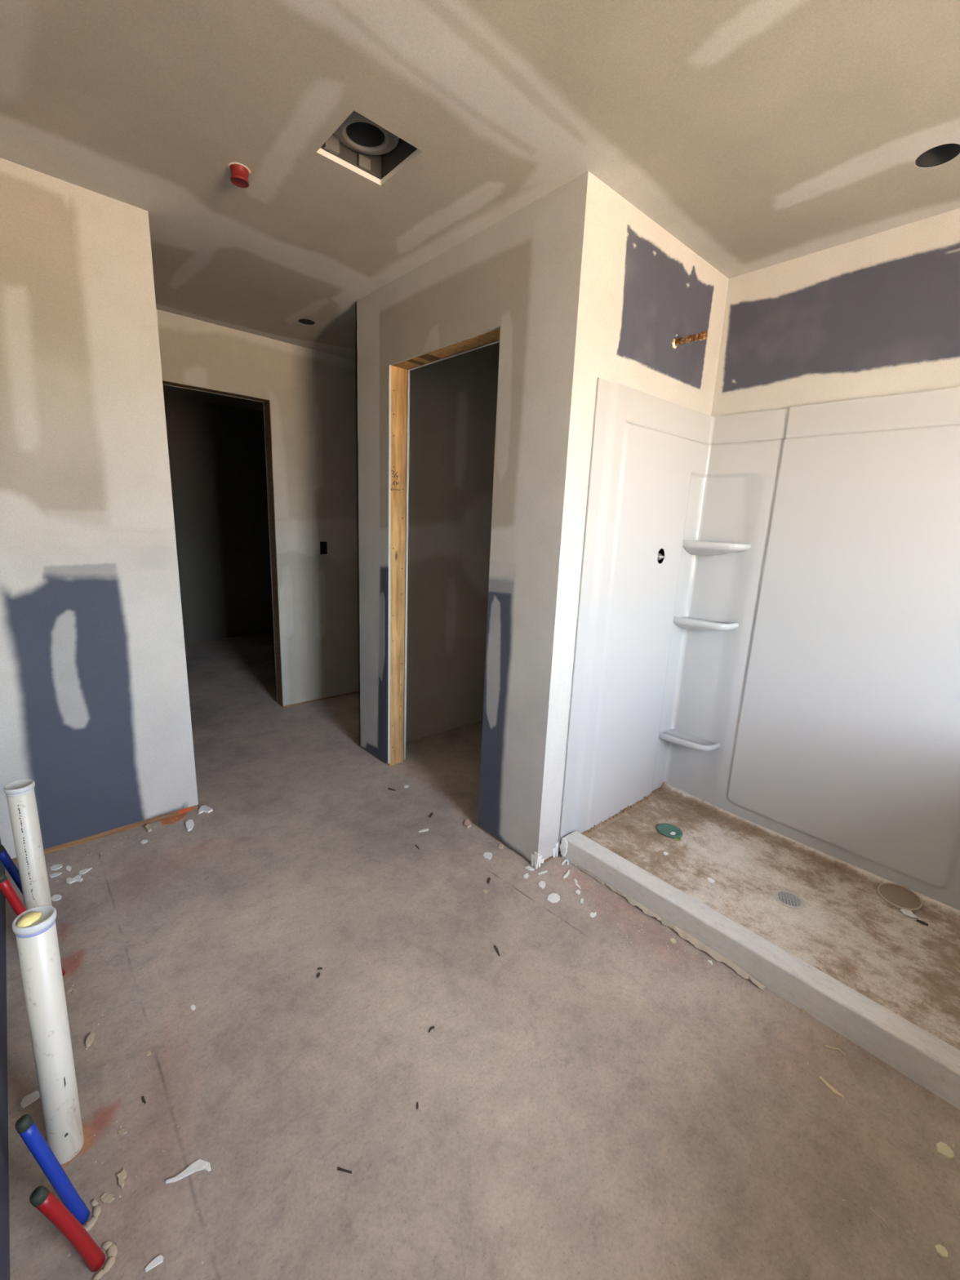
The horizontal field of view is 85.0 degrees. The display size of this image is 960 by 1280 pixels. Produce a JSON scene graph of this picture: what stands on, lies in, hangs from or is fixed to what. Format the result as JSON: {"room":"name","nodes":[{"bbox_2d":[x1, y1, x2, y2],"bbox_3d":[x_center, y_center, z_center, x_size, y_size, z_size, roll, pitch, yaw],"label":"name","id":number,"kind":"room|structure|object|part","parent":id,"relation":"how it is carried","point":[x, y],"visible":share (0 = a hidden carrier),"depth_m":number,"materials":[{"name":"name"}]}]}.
{"room":"building under construction","nodes":[
{"label":"building under construction","id":0,"kind":"room"},
{"bbox_2d":[0,838,9,1279],"bbox_3d":[-0.464,0.087,0.227,0.120,2.440,4.111,-9,17,-41],"label":"wall","id":1,"kind":"structure","parent":0,"point":[4,1159],"depth_m":1.15,"materials":[{"name":"beige paint"}]},
{"bbox_2d":[0,157,198,863],"bbox_3d":[-1.613,-0.357,1.980,0.799,2.440,0.120,-9,17,-41],"label":"wall","id":2,"kind":"structure","parent":0,"point":[95,706],"depth_m":1.98,"materials":[{"name":"beige paint"}]},
{"bbox_3d":[-1.507,-0.948,1.847,0.679,1.220,0.013,-9,17,-41],"label":"drywall panel","id":3,"kind":"part","parent":2,"relation":"part of","materials":[{"name":"beige paint"}]},
{"bbox_3d":[-1.557,0.228,2.112,0.679,1.194,0.013,-9,17,-41],"label":"drywall panel","id":4,"kind":"part","parent":2,"relation":"part of","materials":[{"name":"paint"}]},
{"bbox_3d":[-1.585,0.817,2.244,0.675,0.038,0.009,-9,17,-41],"label":"plate","id":5,"kind":"part","parent":2,"relation":"part of","materials":[{"name":"brown wood"}]},
{"bbox_2d":[163,395,273,641],"bbox_3d":[-3.348,-1.303,5.127,5.440,2.760,0.120,-9,17,-41],"label":"wall","id":6,"kind":"structure","parent":0,"point":[217,460],"depth_m":5.59,"materials":[{"name":"grey"}]},
{"bbox_2d":[156,309,359,707],"bbox_3d":[-1.689,-0.667,3.342,5.200,2.440,0.120,-9,17,-41],"label":"wall","id":7,"kind":"structure","parent":0,"point":[311,393],"depth_m":3.63,"materials":[{"name":"beige paint"}]},
{"bbox_3d":[-1.724,-0.682,3.380,5.200,2.430,0.013,-9,17,-41],"label":"drywall panel","id":8,"kind":"part","parent":7,"relation":"part of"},
{"bbox_2d":[162,381,282,706],"bbox_3d":[-1.713,-0.507,3.361,0.852,2.119,0.090,-9,17,-41],"label":"door frame","id":9,"kind":"structure","parent":7,"relation":"in","point":[267,415],"depth_m":3.56,"materials":[{"name":"brown wood"}]},
{"bbox_3d":[-1.046,0.416,4.146,1.038,0.030,0.008,-9,17,-41],"label":"plate","id":10,"kind":"part","parent":7,"relation":"part of","materials":[{"name":"brown wood"}]},
{"bbox_2d":[320,541,327,554],"bbox_3d":[-1.153,-0.671,3.808,0.063,0.096,0.059,-9,17,-41],"label":"switch box","id":11,"kind":"object","parent":7,"relation":"attached to","point":[323,545],"visible":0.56,"depth_m":3.83,"materials":[{"name":"black paint"}]},
{"bbox_2d":[355,302,499,751],"bbox_3d":[0.151,-0.644,3.588,2.132,2.440,0.122,-9,17,-41],"label":"wall","id":12,"kind":"structure","parent":0,"point":[453,401],"depth_m":3.20,"materials":[{"name":"grey paint"}]},
{"bbox_3d":[0.115,-0.660,3.627,2.132,2.428,0.013,-9,17,-41],"label":"drywall panel","id":13,"kind":"part","parent":12,"relation":"part of","materials":[{"name":"grey paint"}]},
{"bbox_3d":[-0.194,-0.589,3.211,0.870,2.410,0.013,-9,17,-41],"label":"drywall panel","id":14,"kind":"part","parent":12,"relation":"part of","materials":[{"name":"grey paint"}]},
{"bbox_2d":[355,170,591,868],"bbox_3d":[-0.155,-0.399,2.444,0.132,2.440,1.467,-9,17,-41],"label":"wall","id":15,"kind":"structure","parent":0,"point":[521,275],"depth_m":2.06,"materials":[{"name":"beige paint"}]},
{"bbox_2d":[387,328,500,831],"bbox_3d":[-0.179,-0.252,2.494,0.094,2.129,0.852,-9,17,-41],"label":"door frame","id":16,"kind":"structure","parent":15,"relation":"in","point":[399,371],"depth_m":2.71,"materials":[{"name":"brown wood"}]},
{"bbox_3d":[-0.116,-0.411,2.479,0.013,2.430,1.219,-9,17,-41],"label":"drywall panel","id":17,"kind":"part","parent":15,"relation":"part of","materials":[{"name":"grey paint"}]},
{"bbox_3d":[-0.222,0.193,2.543,0.013,1.204,1.461,-9,17,-41],"label":"drywall panel","id":18,"kind":"part","parent":15,"relation":"part of","materials":[{"name":"grey paint"}]},
{"bbox_3d":[-0.172,-0.988,2.277,0.013,1.220,1.461,-9,17,-41],"label":"drywall panel","id":19,"kind":"part","parent":15,"relation":"part of","materials":[{"name":"beige paint"}]},
{"bbox_2d":[0,0,959,411],"bbox_3d":[-0.706,-1.595,2.054,5.200,0.016,7.720,-9,17,-41],"label":"ceiling","id":20,"kind":"structure","parent":0,"point":[757,135],"depth_m":1.43,"materials":[{"name":"beige paint"}]},
{"bbox_2d":[227,162,250,188],"bbox_3d":[-0.769,-1.485,1.675,0.068,0.040,0.068,-9,17,-41],"label":"sprinkler cover","id":21,"kind":"object","parent":20,"relation":"attached to","point":[240,173],"visible":1,"depth_m":1.66,"materials":[{"name":"red plastic"}]},
{"bbox_2d":[297,319,315,324],"bbox_3d":[-0.981,-1.874,2.959,0.098,0.139,0.098,-9,17,-41],"label":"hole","id":22,"kind":"object","parent":20,"relation":"attached to","point":[306,322],"visible":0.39,"depth_m":3.01,"materials":[{"name":"black paint"}]},
{"bbox_2d":[320,110,417,179],"bbox_3d":[-0.328,-1.577,1.541,0.235,0.205,0.244,-9,17,-41],"label":"exhaust fan housing","id":23,"kind":"object","parent":20,"relation":"attached to","point":[358,141],"visible":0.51,"depth_m":1.62,"materials":[{"name":"grey metal"}]},
{"bbox_2d":[915,143,959,167],"bbox_3d":[1.303,-1.442,1.471,0.109,0.139,0.109,-9,17,-41],"label":"can","id":24,"kind":"object","parent":20,"relation":"attached to","point":[940,154],"visible":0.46,"depth_m":1.52,"materials":[{"name":"black paint"}]},
{"bbox_2d":[4,632,959,1279],"bbox_3d":[-0.810,0.850,2.605,5.200,0.120,7.720,-9,17,-41],"label":"floor","id":25,"kind":"structure","parent":0,"point":[736,1154],"depth_m":1.35,"materials":[{"name":"concrete"}]},
{"bbox_2d":[0,844,22,894],"bbox_3d":[-1.436,0.794,1.658,0.112,0.358,0.024,-9,17,-41],"label":"tube","id":26,"kind":"object","parent":25,"relation":"on","point":[5,858],"visible":0.36,"depth_m":1.61,"materials":[{"name":"blue plastic"}]},
{"bbox_2d":[3,778,52,910],"bbox_3d":[-1.310,0.699,1.540,0.067,0.600,0.067,-9,17,-41],"label":"drain pipe","id":27,"kind":"object","parent":25,"relation":"on","point":[20,793],"visible":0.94,"depth_m":1.50,"materials":[{"name":"white plastic"}]},
{"bbox_2d":[17,804,35,906],"bbox_3d":[-1.297,0.688,1.510,0.005,0.468,0.001,-9,17,-41],"label":"print","id":28,"kind":"object","parent":27,"relation":"attached to","point":[26,855],"depth_m":1.50,"materials":[{"name":"grey plastic"}]},
{"bbox_2d":[20,1090,39,1108],"bbox_3d":[-1.061,1.083,1.236,0.036,0.004,0.029,-9,17,-41],"label":"chip","id":29,"kind":"object","parent":25,"relation":"on","point":[31,1098],"visible":0.94,"depth_m":1.23,"materials":[{"name":"white"}]},
{"bbox_2d":[0,872,65,975],"bbox_3d":[-1.281,0.822,1.496,0.113,0.388,0.024,-9,17,-41],"label":"tube","id":30,"kind":"object","parent":25,"relation":"on","point":[6,886],"visible":0.46,"depth_m":1.44,"materials":[{"name":"red plastic"}]},
{"bbox_2d":[12,905,84,1164],"bbox_3d":[-0.887,0.823,1.086,0.074,0.595,0.067,-9,17,-41],"label":"drain pipe","id":31,"kind":"object","parent":25,"relation":"on","point":[34,929],"visible":1,"depth_m":1.06,"materials":[{"name":"white plastic"}]},
{"bbox_2d":[48,871,62,877],"bbox_3d":[-1.612,0.891,1.991,0.039,0.002,0.027,-9,17,-41],"label":"chip","id":32,"kind":"object","parent":25,"relation":"on","point":[55,874],"visible":1,"depth_m":1.99,"materials":[{"name":"white"}]},
{"bbox_2d":[49,864,62,870],"bbox_3d":[-1.643,0.880,2.031,0.038,0.003,0.038,-9,17,-41],"label":"chip","id":33,"kind":"object","parent":25,"relation":"on","point":[55,867],"visible":1,"depth_m":2.03,"materials":[{"name":"white"}]},
{"bbox_2d":[51,894,62,901],"bbox_3d":[-1.516,0.921,1.873,0.032,0.003,0.037,-9,17,-41],"label":"chip","id":34,"kind":"object","parent":25,"relation":"on","point":[55,897],"visible":0.89,"depth_m":1.87,"materials":[{"name":"white"}]},
{"bbox_2d":[15,1114,101,1231],"bbox_3d":[-0.803,1.016,0.997,0.111,0.268,0.054,-2,14,-20],"label":"tube","id":35,"kind":"object","parent":25,"relation":"on","point":[25,1126],"visible":0.88,"depth_m":0.99,"materials":[{"name":"blue plastic"}]},
{"bbox_2d":[66,865,71,871],"bbox_3d":[-1.591,0.883,2.026,0.016,0.004,0.044,-9,17,-41],"label":"chip","id":36,"kind":"object","parent":25,"relation":"on","point":[68,868],"visible":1,"depth_m":2.02,"materials":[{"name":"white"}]},
{"bbox_2d":[66,986,76,995],"bbox_3d":[-1.180,1.016,1.511,0.032,0.004,0.020,8,14,23],"label":"chip","id":37,"kind":"object","parent":25,"relation":"on","point":[71,988],"visible":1,"depth_m":1.52,"materials":[{"name":"beige"}]},
{"bbox_2d":[29,1186,117,1279],"bbox_3d":[-0.726,1.058,0.938,0.106,0.219,0.055,-6,15,-33],"label":"tube","id":38,"kind":"object","parent":25,"relation":"on","point":[41,1197],"visible":1,"depth_m":0.94,"materials":[{"name":"red plastic"}]},
{"bbox_2d":[66,875,83,883],"bbox_3d":[-1.521,0.899,1.966,0.048,0.005,0.052,-9,17,-41],"label":"chip","id":39,"kind":"object","parent":25,"relation":"on","point":[69,880],"visible":1,"depth_m":1.96,"materials":[{"name":"white"}]},
{"bbox_2d":[79,867,92,874],"bbox_3d":[-1.523,0.888,2.017,0.029,0.003,0.041,4,13,7],"label":"chip","id":40,"kind":"object","parent":25,"relation":"on","point":[83,871],"visible":1,"depth_m":2.01,"materials":[{"name":"white"}]},
{"bbox_2d":[85,1033,94,1047],"bbox_3d":[-1.026,1.051,1.377,0.015,0.008,0.036,-3,14,-21],"label":"chip","id":41,"kind":"object","parent":25,"relation":"on","point":[90,1038],"visible":1,"depth_m":1.37,"materials":[{"name":"beige"}]},
{"bbox_2d":[100,1193,112,1203],"bbox_3d":[-0.760,1.135,1.065,0.028,0.003,0.014,5,13,10],"label":"chip","id":42,"kind":"object","parent":25,"relation":"on","point":[105,1197],"visible":1,"depth_m":1.06,"materials":[{"name":"beige"}]},
{"bbox_2d":[116,1168,126,1188],"bbox_3d":[-0.748,1.126,1.096,0.017,0.008,0.035,-9,17,-41],"label":"chip","id":43,"kind":"object","parent":25,"relation":"on","point":[121,1176],"visible":1,"depth_m":1.10,"materials":[{"name":"beige"}]},
{"bbox_2d":[117,1128,127,1134],"bbox_3d":[-0.804,1.106,1.179,0.021,0.006,0.010,2,13,-2],"label":"chip","id":44,"kind":"object","parent":25,"relation":"on","point":[122,1131],"visible":1,"depth_m":1.18,"materials":[{"name":"beige"}]},
{"bbox_2d":[141,1096,146,1103],"bbox_3d":[-0.800,1.093,1.245,0.006,0.003,0.023,-9,17,-41],"label":"bit","id":45,"kind":"object","parent":25,"relation":"on","point":[142,1097],"visible":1,"depth_m":1.24,"materials":[{"name":"brown"}]},
{"bbox_2d":[140,839,147,844],"bbox_3d":[-1.416,0.850,2.209,0.026,0.003,0.028,-9,17,-41],"label":"chip","id":46,"kind":"object","parent":25,"relation":"on","point":[145,841],"visible":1,"depth_m":2.21,"materials":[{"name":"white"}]},
{"bbox_2d":[145,822,151,832],"bbox_3d":[-1.457,0.823,2.300,0.023,0.012,0.064,-9,17,-41],"label":"chip","id":47,"kind":"object","parent":25,"relation":"on","point":[148,827],"visible":1,"depth_m":2.29,"materials":[{"name":"beige"}]},
{"bbox_2d":[146,1050,151,1056],"bbox_3d":[-0.856,1.066,1.351,0.011,0.004,0.014,-9,17,-41],"label":"chip","id":48,"kind":"object","parent":25,"relation":"on","point":[148,1053],"visible":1,"depth_m":1.35,"materials":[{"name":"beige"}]},
{"bbox_2d":[144,1254,164,1271],"bbox_3d":[-0.608,1.161,0.976,0.031,0.004,0.012,-6,15,-33],"label":"chip","id":49,"kind":"object","parent":25,"relation":"on","point":[159,1259],"visible":1,"depth_m":0.98,"materials":[{"name":"white"}]},
{"bbox_2d":[164,1159,211,1183],"bbox_3d":[-0.620,1.128,1.116,0.088,0.006,0.029,-2,13,-18],"label":"chip","id":50,"kind":"object","parent":25,"relation":"on","point":[199,1165],"visible":1,"depth_m":1.12,"materials":[{"name":"white"}]},
{"bbox_2d":[185,819,194,831],"bbox_3d":[-1.292,0.823,2.334,0.033,0.010,0.096,-6,15,-32],"label":"chip","id":51,"kind":"object","parent":25,"relation":"on","point":[189,824],"visible":1,"depth_m":2.33,"materials":[{"name":"white"}]},
{"bbox_2d":[190,1004,195,1010],"bbox_3d":[-0.811,1.039,1.481,0.012,0.004,0.020,-9,17,-41],"label":"chip","id":52,"kind":"object","parent":25,"relation":"on","point":[193,1007],"visible":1,"depth_m":1.48,"materials":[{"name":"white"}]},
{"bbox_2d":[198,804,213,813],"bbox_3d":[-1.295,0.796,2.461,0.060,0.008,0.078,-9,17,-41],"label":"chip","id":53,"kind":"object","parent":25,"relation":"on","point":[205,808],"visible":1,"depth_m":2.46,"materials":[{"name":"white"}]},
{"bbox_2d":[337,1166,351,1173],"bbox_3d":[-0.291,1.141,1.127,0.034,0.003,0.005,5,13,9],"label":"bit","id":54,"kind":"object","parent":25,"relation":"on","point":[338,1168],"visible":1,"depth_m":1.13,"materials":[{"name":"brown"}]},
{"bbox_2d":[418,828,428,832],"bbox_3d":[-0.254,0.863,2.373,0.052,0.002,0.018,-6,15,-32],"label":"chip","id":55,"kind":"object","parent":25,"relation":"on","point":[424,829],"visible":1,"depth_m":2.37,"materials":[{"name":"white"}]},
{"bbox_2d":[19,791,915,1264],"bbox_3d":[-0.290,1.029,1.628,1.752,0.004,2.760,-9,17,-41],"label":"crumbs","id":56,"kind":"object","parent":25,"relation":"on","point":[68,1255],"visible":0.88,"depth_m":1.68,"materials":[{"name":"beige"}]},
{"bbox_2d":[463,818,471,828],"bbox_3d":[-0.061,0.853,2.433,0.032,0.010,0.066,-2,13,-17],"label":"chip","id":57,"kind":"object","parent":25,"relation":"on","point":[467,824],"visible":1,"depth_m":2.42,"materials":[{"name":"beige"}]},
{"bbox_2d":[483,852,492,860],"bbox_3d":[0.032,0.910,2.210,0.038,0.004,0.051,6,13,17],"label":"chip","id":58,"kind":"object","parent":25,"relation":"on","point":[488,855],"visible":1,"depth_m":2.21,"materials":[{"name":"white"}]},
{"bbox_2d":[493,944,499,955],"bbox_3d":[0.057,1.021,1.724,0.009,0.003,0.047,-2,13,-17],"label":"bit","id":59,"kind":"object","parent":25,"relation":"on","point":[495,946],"visible":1,"depth_m":1.72,"materials":[{"name":"brown"}]},
{"bbox_2d":[497,844,503,848],"bbox_3d":[0.091,0.897,2.277,0.024,0.006,0.029,6,13,17],"label":"chip","id":60,"kind":"object","parent":25,"relation":"on","point":[500,846],"visible":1,"depth_m":2.27,"materials":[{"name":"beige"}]},
{"bbox_2d":[524,866,533,870],"bbox_3d":[0.204,0.933,2.138,0.021,0.006,0.035,-9,17,-41],"label":"chip","id":61,"kind":"object","parent":25,"relation":"on","point":[529,868],"visible":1,"depth_m":2.14,"materials":[{"name":"white"}]},
{"bbox_2d":[537,880,545,888],"bbox_3d":[0.243,0.955,2.048,0.028,0.005,0.043,10,15,30],"label":"chip","id":62,"kind":"object","parent":25,"relation":"on","point":[541,884],"visible":1,"depth_m":2.04,"materials":[{"name":"white"}]},
{"bbox_2d":[537,870,547,875],"bbox_3d":[0.254,0.941,2.119,0.048,0.003,0.011,-3,14,-24],"label":"chip","id":63,"kind":"object","parent":25,"relation":"on","point":[543,872],"visible":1,"depth_m":2.12,"materials":[{"name":"white"}]},
{"bbox_2d":[546,893,559,902],"bbox_3d":[0.279,0.973,1.978,0.055,0.004,0.045,-9,17,-41],"label":"chip","id":64,"kind":"object","parent":25,"relation":"on","point":[553,897],"visible":1,"depth_m":1.97,"materials":[{"name":"white"}]},
{"bbox_2d":[561,858,568,865],"bbox_3d":[0.355,0.927,2.184,0.042,0.010,0.026,-2,13,-18],"label":"chip","id":65,"kind":"object","parent":25,"relation":"on","point":[566,860],"visible":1,"depth_m":2.18,"materials":[{"name":"white"}]},
{"bbox_2d":[562,870,569,879],"bbox_3d":[0.351,0.946,2.112,0.012,0.005,0.064,10,15,32],"label":"chip","id":66,"kind":"object","parent":25,"relation":"on","point":[566,874],"visible":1,"depth_m":2.11,"materials":[{"name":"white"}]},
{"bbox_2d":[573,879,581,888],"bbox_3d":[0.381,0.959,2.059,0.015,0.005,0.060,0,13,-10],"label":"chip","id":67,"kind":"object","parent":25,"relation":"on","point":[575,880],"visible":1,"depth_m":2.05,"materials":[{"name":"white paint"}]},
{"bbox_2d":[589,911,595,917],"bbox_3d":[0.412,0.996,1.901,0.036,0.005,0.018,-9,17,-41],"label":"chip","id":68,"kind":"object","parent":25,"relation":"on","point":[592,914],"visible":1,"depth_m":1.90,"materials":[{"name":"white"}]},
{"bbox_2d":[670,937,675,943],"bbox_3d":[0.663,1.031,1.795,0.020,0.003,0.022,1,13,-8],"label":"chip","id":69,"kind":"object","parent":25,"relation":"on","point":[673,940],"visible":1,"depth_m":1.79,"materials":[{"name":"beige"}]},
{"bbox_2d":[560,782,959,1110],"bbox_3d":[1.149,0.969,1.936,0.866,0.104,1.510,-9,17,-41],"label":"shower tray","id":70,"kind":"object","parent":25,"relation":"on","point":[812,927],"visible":1,"depth_m":1.84,"materials":[{"name":"plastic"}]},
{"bbox_2d":[656,823,682,840],"bbox_3d":[0.852,0.856,2.352,0.112,0.014,0.112,8,14,25],"label":"lid","id":71,"kind":"object","parent":70,"relation":"on","point":[667,829],"visible":1,"depth_m":2.34,"materials":[{"name":"teal plastic"}]},
{"bbox_2d":[706,877,715,883],"bbox_3d":[0.894,0.932,2.033,0.026,0.004,0.031,-9,17,-41],"label":"chip","id":72,"kind":"object","parent":70,"relation":"on","point":[709,879],"visible":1,"depth_m":2.03,"materials":[{"name":"white"}]},
{"bbox_2d":[558,377,959,910],"bbox_3d":[1.197,0.080,1.750,0.864,1.833,1.528,-9,17,-41],"label":"shower surround","id":73,"kind":"object","parent":70,"relation":"on","point":[788,665],"visible":0.98,"depth_m":2.13,"materials":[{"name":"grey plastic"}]},
{"bbox_3d":[0.632,-0.053,2.233,0.682,1.833,0.020,-9,17,-41],"label":"panel","id":74,"kind":"part","parent":73,"relation":"part of","materials":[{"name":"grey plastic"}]},
{"bbox_2d":[657,552,665,559],"bbox_3d":[0.772,-0.367,2.303,0.038,0.038,0.090,-9,17,-41],"label":"shower valve","id":75,"kind":"object","parent":73,"relation":"attached to","point":[660,557],"visible":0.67,"depth_m":2.28,"materials":[{"name":"grey metal"}]},
{"bbox_2d":[658,728,719,751],"bbox_3d":[1.024,0.506,2.573,0.145,0.067,0.269,-9,17,-41],"label":"corner shelf","id":76,"kind":"object","parent":73,"relation":"attached to","point":[691,739],"depth_m":2.56,"materials":[{"name":"grey plastic"}]},
{"bbox_2d":[673,616,738,631],"bbox_3d":[1.048,-0.065,2.444,0.145,0.067,0.269,-9,17,-41],"label":"corner shelf","id":77,"kind":"object","parent":73,"relation":"attached to","point":[680,623],"depth_m":2.42,"materials":[{"name":"grey plastic"}]},
{"bbox_2d":[682,540,751,555],"bbox_3d":[1.063,-0.410,2.367,0.145,0.067,0.269,-9,17,-41],"label":"corner shelf","id":78,"kind":"object","parent":73,"relation":"attached to","point":[690,548],"depth_m":2.34,"materials":[{"name":"grey plastic"}]},
{"bbox_2d":[877,882,922,911],"bbox_3d":[1.581,0.966,1.974,0.133,0.024,0.134,-9,17,-41],"label":"round lid","id":79,"kind":"object","parent":70,"relation":"on","point":[900,896],"visible":1,"depth_m":1.97,"materials":[{"name":"brown plastic"}]},
{"bbox_2d":[900,908,918,918],"bbox_3d":[1.554,0.990,1.903,0.039,0.004,0.049,3,13,1],"label":"chip","id":80,"kind":"object","parent":70,"relation":"on","point":[908,913],"visible":1,"depth_m":1.90,"materials":[{"name":"white"}]},
{"bbox_2d":[915,919,928,925],"bbox_3d":[1.568,1.001,1.856,0.017,0.004,0.033,-9,17,-41],"label":"bit","id":81,"kind":"object","parent":70,"relation":"on","point":[917,920],"visible":1,"depth_m":1.86,"materials":[{"name":"brown"}]},
{"bbox_2d":[784,1002,792,1013],"bbox_3d":[0.915,1.094,1.559,0.023,0.004,0.028,-4,14,-27],"label":"straw fibre","id":82,"kind":"object","parent":25,"relation":"on","point":[785,1005],"visible":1,"depth_m":1.55,"materials":[{"name":"beige"}]},
{"bbox_2d":[801,1008,806,1013],"bbox_3d":[0.961,1.096,1.551,0.025,0.008,0.013,-9,17,-41],"label":"chip","id":83,"kind":"object","parent":25,"relation":"on","point":[803,1011],"visible":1,"depth_m":1.54,"materials":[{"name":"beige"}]},
{"bbox_2d":[817,1075,844,1098],"bbox_3d":[0.896,1.143,1.338,0.013,0.004,0.060,-6,15,-32],"label":"wood splinter","id":84,"kind":"object","parent":25,"relation":"on","point":[829,1086],"visible":1,"depth_m":1.34,"materials":[{"name":"beige wood"}]},
{"bbox_2d":[823,1044,844,1056],"bbox_3d":[0.975,1.124,1.440,0.050,0.004,0.015,10,15,31],"label":"straw fibre","id":85,"kind":"object","parent":25,"relation":"on","point":[824,1046],"visible":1,"depth_m":1.44,"materials":[{"name":"beige"}]},
{"bbox_2d":[833,1034,840,1043],"bbox_3d":[1.001,1.118,1.472,0.036,0.004,0.015,-9,17,-41],"label":"straw fibre","id":86,"kind":"object","parent":25,"relation":"on","point":[833,1034],"visible":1,"depth_m":1.47,"materials":[{"name":"beige"}]},
{"bbox_2d":[869,1207,890,1231],"bbox_3d":[0.831,1.198,1.085,0.009,0.002,0.040,-3,14,-23],"label":"wood splinter","id":87,"kind":"object","parent":25,"relation":"on","point":[873,1211],"visible":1,"depth_m":1.09,"materials":[{"name":"beige wood"}]},
{"bbox_2d":[934,1244,948,1258],"bbox_3d":[0.916,1.212,1.039,0.020,0.004,0.021,-9,17,-41],"label":"chip","id":88,"kind":"object","parent":25,"relation":"on","point":[940,1250],"visible":1,"depth_m":1.04,"materials":[{"name":"beige"}]},
{"bbox_2d":[935,1142,953,1158],"bbox_3d":[1.075,1.180,1.211,0.035,0.004,0.033,-9,17,-41],"label":"chip","id":89,"kind":"object","parent":25,"relation":"on","point":[943,1148],"visible":1,"depth_m":1.21,"materials":[{"name":"beige"}]},
{"bbox_2d":[537,173,728,866],"bbox_3d":[0.651,-0.327,2.276,1.090,2.440,0.124,-9,17,-41],"label":"wall","id":90,"kind":"structure","parent":0,"point":[642,287],"depth_m":1.93,"materials":[{"name":"beige paint"}]},
{"bbox_3d":[0.277,0.917,2.194,0.128,0.020,0.007,-9,17,-41],"label":"plate","id":91,"kind":"part","parent":90,"relation":"part of","materials":[{"name":"brown wood"}]},
{"bbox_3d":[0.622,-0.344,2.321,0.870,2.430,0.013,-9,17,-41],"label":"drywall panel","id":92,"kind":"part","parent":90,"relation":"part of","materials":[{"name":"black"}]},
{"bbox_2d":[671,331,707,348],"bbox_3d":[0.808,-1.177,2.040,0.038,0.053,0.148,-9,17,-41],"label":"stub","id":93,"kind":"object","parent":90,"relation":"attached to","point":[702,335],"visible":0.98,"depth_m":2.03,"materials":[{"name":"gold metal"}]},
{"bbox_2d":[711,208,959,416],"bbox_3d":[1.561,-0.232,2.025,0.120,2.440,4.152,-9,17,-41],"label":"wall","id":94,"kind":"structure","parent":0,"point":[877,314],"depth_m":1.96,"materials":[{"name":"beige paint"}]}
]}

